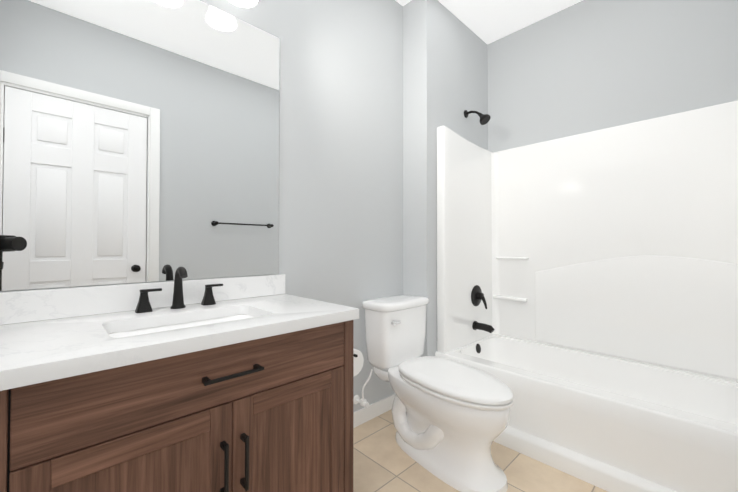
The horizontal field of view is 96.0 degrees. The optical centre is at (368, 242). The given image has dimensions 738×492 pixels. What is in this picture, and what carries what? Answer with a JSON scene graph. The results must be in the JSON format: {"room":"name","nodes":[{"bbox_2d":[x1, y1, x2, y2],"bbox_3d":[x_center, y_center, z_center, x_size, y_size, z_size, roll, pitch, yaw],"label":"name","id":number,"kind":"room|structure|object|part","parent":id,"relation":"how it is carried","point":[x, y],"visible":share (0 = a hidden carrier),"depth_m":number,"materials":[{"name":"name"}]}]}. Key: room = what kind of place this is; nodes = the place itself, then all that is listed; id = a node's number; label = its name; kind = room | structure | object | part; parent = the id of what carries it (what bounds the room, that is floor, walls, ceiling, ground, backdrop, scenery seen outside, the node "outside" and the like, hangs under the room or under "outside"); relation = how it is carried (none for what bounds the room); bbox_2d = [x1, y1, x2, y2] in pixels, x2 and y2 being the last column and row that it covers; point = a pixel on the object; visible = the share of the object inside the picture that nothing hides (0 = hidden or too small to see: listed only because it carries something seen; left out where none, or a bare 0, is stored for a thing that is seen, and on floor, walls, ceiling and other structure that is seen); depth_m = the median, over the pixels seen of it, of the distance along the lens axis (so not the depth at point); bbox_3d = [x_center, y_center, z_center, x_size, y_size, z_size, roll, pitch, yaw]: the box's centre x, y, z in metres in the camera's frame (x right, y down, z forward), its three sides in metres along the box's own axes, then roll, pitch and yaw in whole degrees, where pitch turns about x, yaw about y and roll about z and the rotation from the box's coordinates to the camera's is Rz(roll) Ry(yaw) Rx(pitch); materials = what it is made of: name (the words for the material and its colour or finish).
{"room":"bathroom","nodes":[
{"label":"bathroom","id":0,"kind":"room"},
{"bbox_2d":[0,0,402,411],"bbox_3d":[-0.710,-0.300,1.573,2.565,2.897,0.100,1,-1,-44],"label":"wall","id":1,"kind":"structure","parent":0,"point":[340,152],"depth_m":2.03,"materials":[{"name":"grey paint"}]},
{"bbox_2d":[0,0,279,290],"bbox_3d":[-0.836,-0.455,1.380,1.013,1.229,0.006,1,-1,-44],"label":"mirror","id":2,"kind":"object","parent":1,"relation":"attached to","point":[139,140],"visible":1,"depth_m":1.30,"materials":[{"name":"clear glass"}]},
{"bbox_2d":[228,0,257,7],"bbox_3d":[-0.764,-1.210,1.328,0.690,0.230,0.196,1,-1,-44],"label":"sconce","id":3,"kind":"object","parent":1,"relation":"attached to","point":[246,3],"visible":1,"depth_m":1.54,"materials":[{"name":"grey glass"}]},
{"bbox_2d":[353,369,372,407],"bbox_3d":[-0.038,0.900,2.056,0.116,0.236,0.059,-1,-1,40],"label":"supply valve","id":4,"kind":"object","parent":1,"relation":"attached to","point":[362,401],"visible":0.96,"depth_m":2.03,"materials":[{"name":"white plastic"}]},
{"bbox_3d":[-0.015,0.990,2.020,0.036,0.036,0.022,1,-1,-44],"label":"knob","id":5,"kind":"part","parent":4,"relation":"part of","materials":[{"name":"white plastic"}]},
{"bbox_2d":[353,394,395,427],"bbox_3d":[-0.090,1.108,2.070,0.954,0.095,0.012,1,-1,-44],"label":"baseboard","id":6,"kind":"structure","parent":1,"relation":"attached to","point":[371,411],"depth_m":2.17,"materials":[{"name":"white wood"}]},
{"bbox_2d":[403,0,487,356],"bbox_3d":[0.645,-0.284,2.727,0.988,2.897,0.312,1,-1,-44],"label":"wall","id":7,"kind":"structure","parent":0,"point":[445,69],"depth_m":2.37,"materials":[{"name":"grey paint"}]},
{"bbox_2d":[464,110,489,124],"bbox_3d":[0.838,-0.972,2.567,0.086,0.153,0.200,1,-1,-44],"label":"shower head","id":8,"kind":"object","parent":7,"relation":"attached to","point":[484,119],"visible":1,"depth_m":2.53},
{"bbox_3d":[0.817,-1.001,2.589,0.019,0.061,0.122,1,-1,-44],"label":"arm","id":9,"kind":"part","parent":8,"relation":"part of"},
{"bbox_2d":[353,409,607,491],"bbox_3d":[0.277,1.174,1.238,3.553,0.060,2.161,1,-1,-44],"label":"floor","id":10,"kind":"structure","parent":0,"point":[383,461],"depth_m":1.67,"materials":[{"name":"tile"}]},
{"bbox_2d":[0,266,363,491],"bbox_3d":[-0.562,0.619,1.215,1.124,1.048,0.599,1,-1,-44],"label":"bathroom vanity","id":11,"kind":"object","parent":10,"relation":"on","point":[231,384],"visible":1,"depth_m":0.98,"materials":[{"name":"brown wood"}]},
{"bbox_3d":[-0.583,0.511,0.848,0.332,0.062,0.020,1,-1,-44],"label":"door","id":12,"kind":"part","parent":11,"relation":"part of","materials":[{"name":"brown wood"}]},
{"bbox_2d":[0,274,284,324],"bbox_3d":[-0.805,0.214,1.389,1.007,0.102,0.020,1,-1,-44],"label":"backsplash","id":13,"kind":"structure","parent":11,"relation":"on","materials":[{"name":"stone"}]},
{"bbox_3d":[-0.426,0.393,1.001,0.891,0.170,0.020,1,-1,-44],"label":"drawer","id":14,"kind":"part","parent":11,"relation":"part of","materials":[{"name":"brown wood"}]},
{"bbox_2d":[0,294,358,390],"bbox_3d":[-0.607,0.283,1.185,1.011,0.040,0.587,1,-1,-44],"label":"countertop","id":15,"kind":"structure","parent":11,"relation":"on","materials":[{"name":"stone"}]},
{"bbox_2d":[135,288,161,312],"bbox_3d":[-0.841,0.222,1.269,0.084,0.083,0.046,1,-1,-44],"label":"handle","id":16,"kind":"object","parent":15,"relation":"on","point":[143,306],"depth_m":1.25,"materials":[{"name":"black metal"}]},
{"bbox_2d":[170,266,187,308],"bbox_3d":[-0.747,0.180,1.316,0.054,0.168,0.116,1,-1,-44],"label":"faucet","id":17,"kind":"object","parent":15,"relation":"on","point":[178,299],"depth_m":1.32,"materials":[{"name":"black metal"}]},
{"bbox_2d":[109,315,252,337],"bbox_3d":[-0.606,0.368,1.149,0.492,0.132,0.282,1,-1,-44],"label":"basin","id":18,"kind":"object","parent":15,"relation":"in","point":[134,330],"depth_m":1.22,"materials":[{"name":"white ceramic"}]},
{"bbox_2d":[201,284,222,304],"bbox_3d":[-0.673,0.224,1.429,0.084,0.083,0.046,1,-1,-44],"label":"handle","id":19,"kind":"object","parent":15,"relation":"on","point":[208,299],"depth_m":1.41,"materials":[{"name":"black metal"}]},
{"bbox_3d":[-0.458,0.391,0.936,0.014,0.014,0.030,1,-1,-44],"label":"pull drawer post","id":20,"kind":"part","parent":11,"relation":"part of","materials":[{"name":"grey metal"}]},
{"bbox_3d":[-0.422,0.594,0.968,0.014,0.014,0.030,1,-1,-44],"label":"pull post","id":21,"kind":"part","parent":11,"relation":"part of","materials":[{"name":"grey metal"}]},
{"bbox_3d":[-0.379,0.730,1.008,0.014,0.014,0.030,1,-1,-44],"label":"pull post","id":22,"kind":"part","parent":11,"relation":"part of","materials":[{"name":"grey metal"}]},
{"bbox_3d":[-0.379,0.594,1.009,0.014,0.014,0.030,1,-1,-44],"label":"pull post","id":23,"kind":"part","parent":11,"relation":"part of","materials":[{"name":"grey metal"}]},
{"bbox_3d":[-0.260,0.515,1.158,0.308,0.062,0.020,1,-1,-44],"label":"door","id":24,"kind":"part","parent":11,"relation":"part of","materials":[{"name":"brown wood"}]},
{"bbox_2d":[362,295,512,491],"bbox_3d":[0.391,0.757,1.896,0.524,0.792,0.924,1,-1,-44],"label":"toilet","id":25,"kind":"object","parent":10,"relation":"on","point":[450,418],"visible":1,"depth_m":1.69,"materials":[{"name":"white ceramic"}]},
{"bbox_3d":[0.180,0.391,2.164,0.464,0.052,0.253,1,-1,-44],"label":"tank lid","id":26,"kind":"part","parent":25,"relation":"part of","materials":[{"name":"white ceramic"}]},
{"bbox_3d":[0.180,0.597,2.161,0.438,0.360,0.223,1,-1,-44],"label":"tank","id":27,"kind":"part","parent":25,"relation":"part of","materials":[{"name":"white ceramic"}]},
{"bbox_3d":[0.411,0.951,1.783,0.376,0.401,0.725,1,-1,-35],"label":"bowl","id":28,"kind":"part","parent":25,"relation":"part of","materials":[{"name":"white ceramic"}]},
{"bbox_3d":[0.442,0.707,1.742,0.380,0.037,0.638,1,-1,-35],"label":"lid","id":29,"kind":"part","parent":25,"relation":"part of","materials":[{"name":"white plastic"}]},
{"bbox_3d":[0.446,0.739,1.736,0.382,0.019,0.626,1,-1,-35],"label":"seat","id":30,"kind":"part","parent":25,"relation":"part of","materials":[{"name":"white plastic"}]},
{"bbox_2d":[435,100,737,491],"bbox_3d":[1.282,0.169,1.987,0.880,1.971,1.623,1,-1,-44],"label":"tub","id":31,"kind":"object","parent":10,"relation":"on","point":[587,298],"visible":0.98,"depth_m":2.09,"materials":[{"name":"white plastic"}]},
{"bbox_3d":[0.853,0.417,2.567,0.164,0.164,0.050,1,-1,-44],"label":"valve plate","id":32,"kind":"part","parent":31,"relation":"part of","materials":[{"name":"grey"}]},
{"bbox_3d":[0.885,0.465,2.563,0.070,0.112,0.040,1,-1,-44],"label":"valve lever","id":33,"kind":"part","parent":31,"relation":"part of","materials":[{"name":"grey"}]},
{"bbox_3d":[0.872,0.647,2.501,0.054,0.062,0.148,1,-1,-44],"label":"spout","id":34,"kind":"part","parent":31,"relation":"part of","materials":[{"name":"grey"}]},
{"bbox_2d":[455,335,737,424],"bbox_3d":[1.306,0.914,2.025,0.692,0.301,1.553,1,-1,-44],"label":"basin","id":35,"kind":"object","parent":31,"relation":"in","point":[708,397],"depth_m":2.10,"materials":[{"name":"white plastic"}]},
{"bbox_3d":[1.677,0.417,2.144,0.010,0.668,1.147,1,-1,-44],"label":"backrest","id":36,"kind":"part","parent":31,"relation":"part of","materials":[{"name":"white plastic"}]},
{"bbox_2d":[395,0,582,43],"bbox_3d":[0.277,-1.783,1.280,3.553,0.060,2.161,1,-1,-44],"label":"ceiling","id":37,"kind":"structure","parent":0,"point":[488,21],"depth_m":2.51,"materials":[{"name":"white paint"}]},
{"bbox_2d":[487,0,737,151],"bbox_3d":[1.672,-0.290,2.299,0.100,2.897,1.729,1,-1,-44],"label":"wall","id":38,"kind":"structure","parent":0,"point":[583,66],"depth_m":2.27,"materials":[{"name":"grey paint"}]}
]}

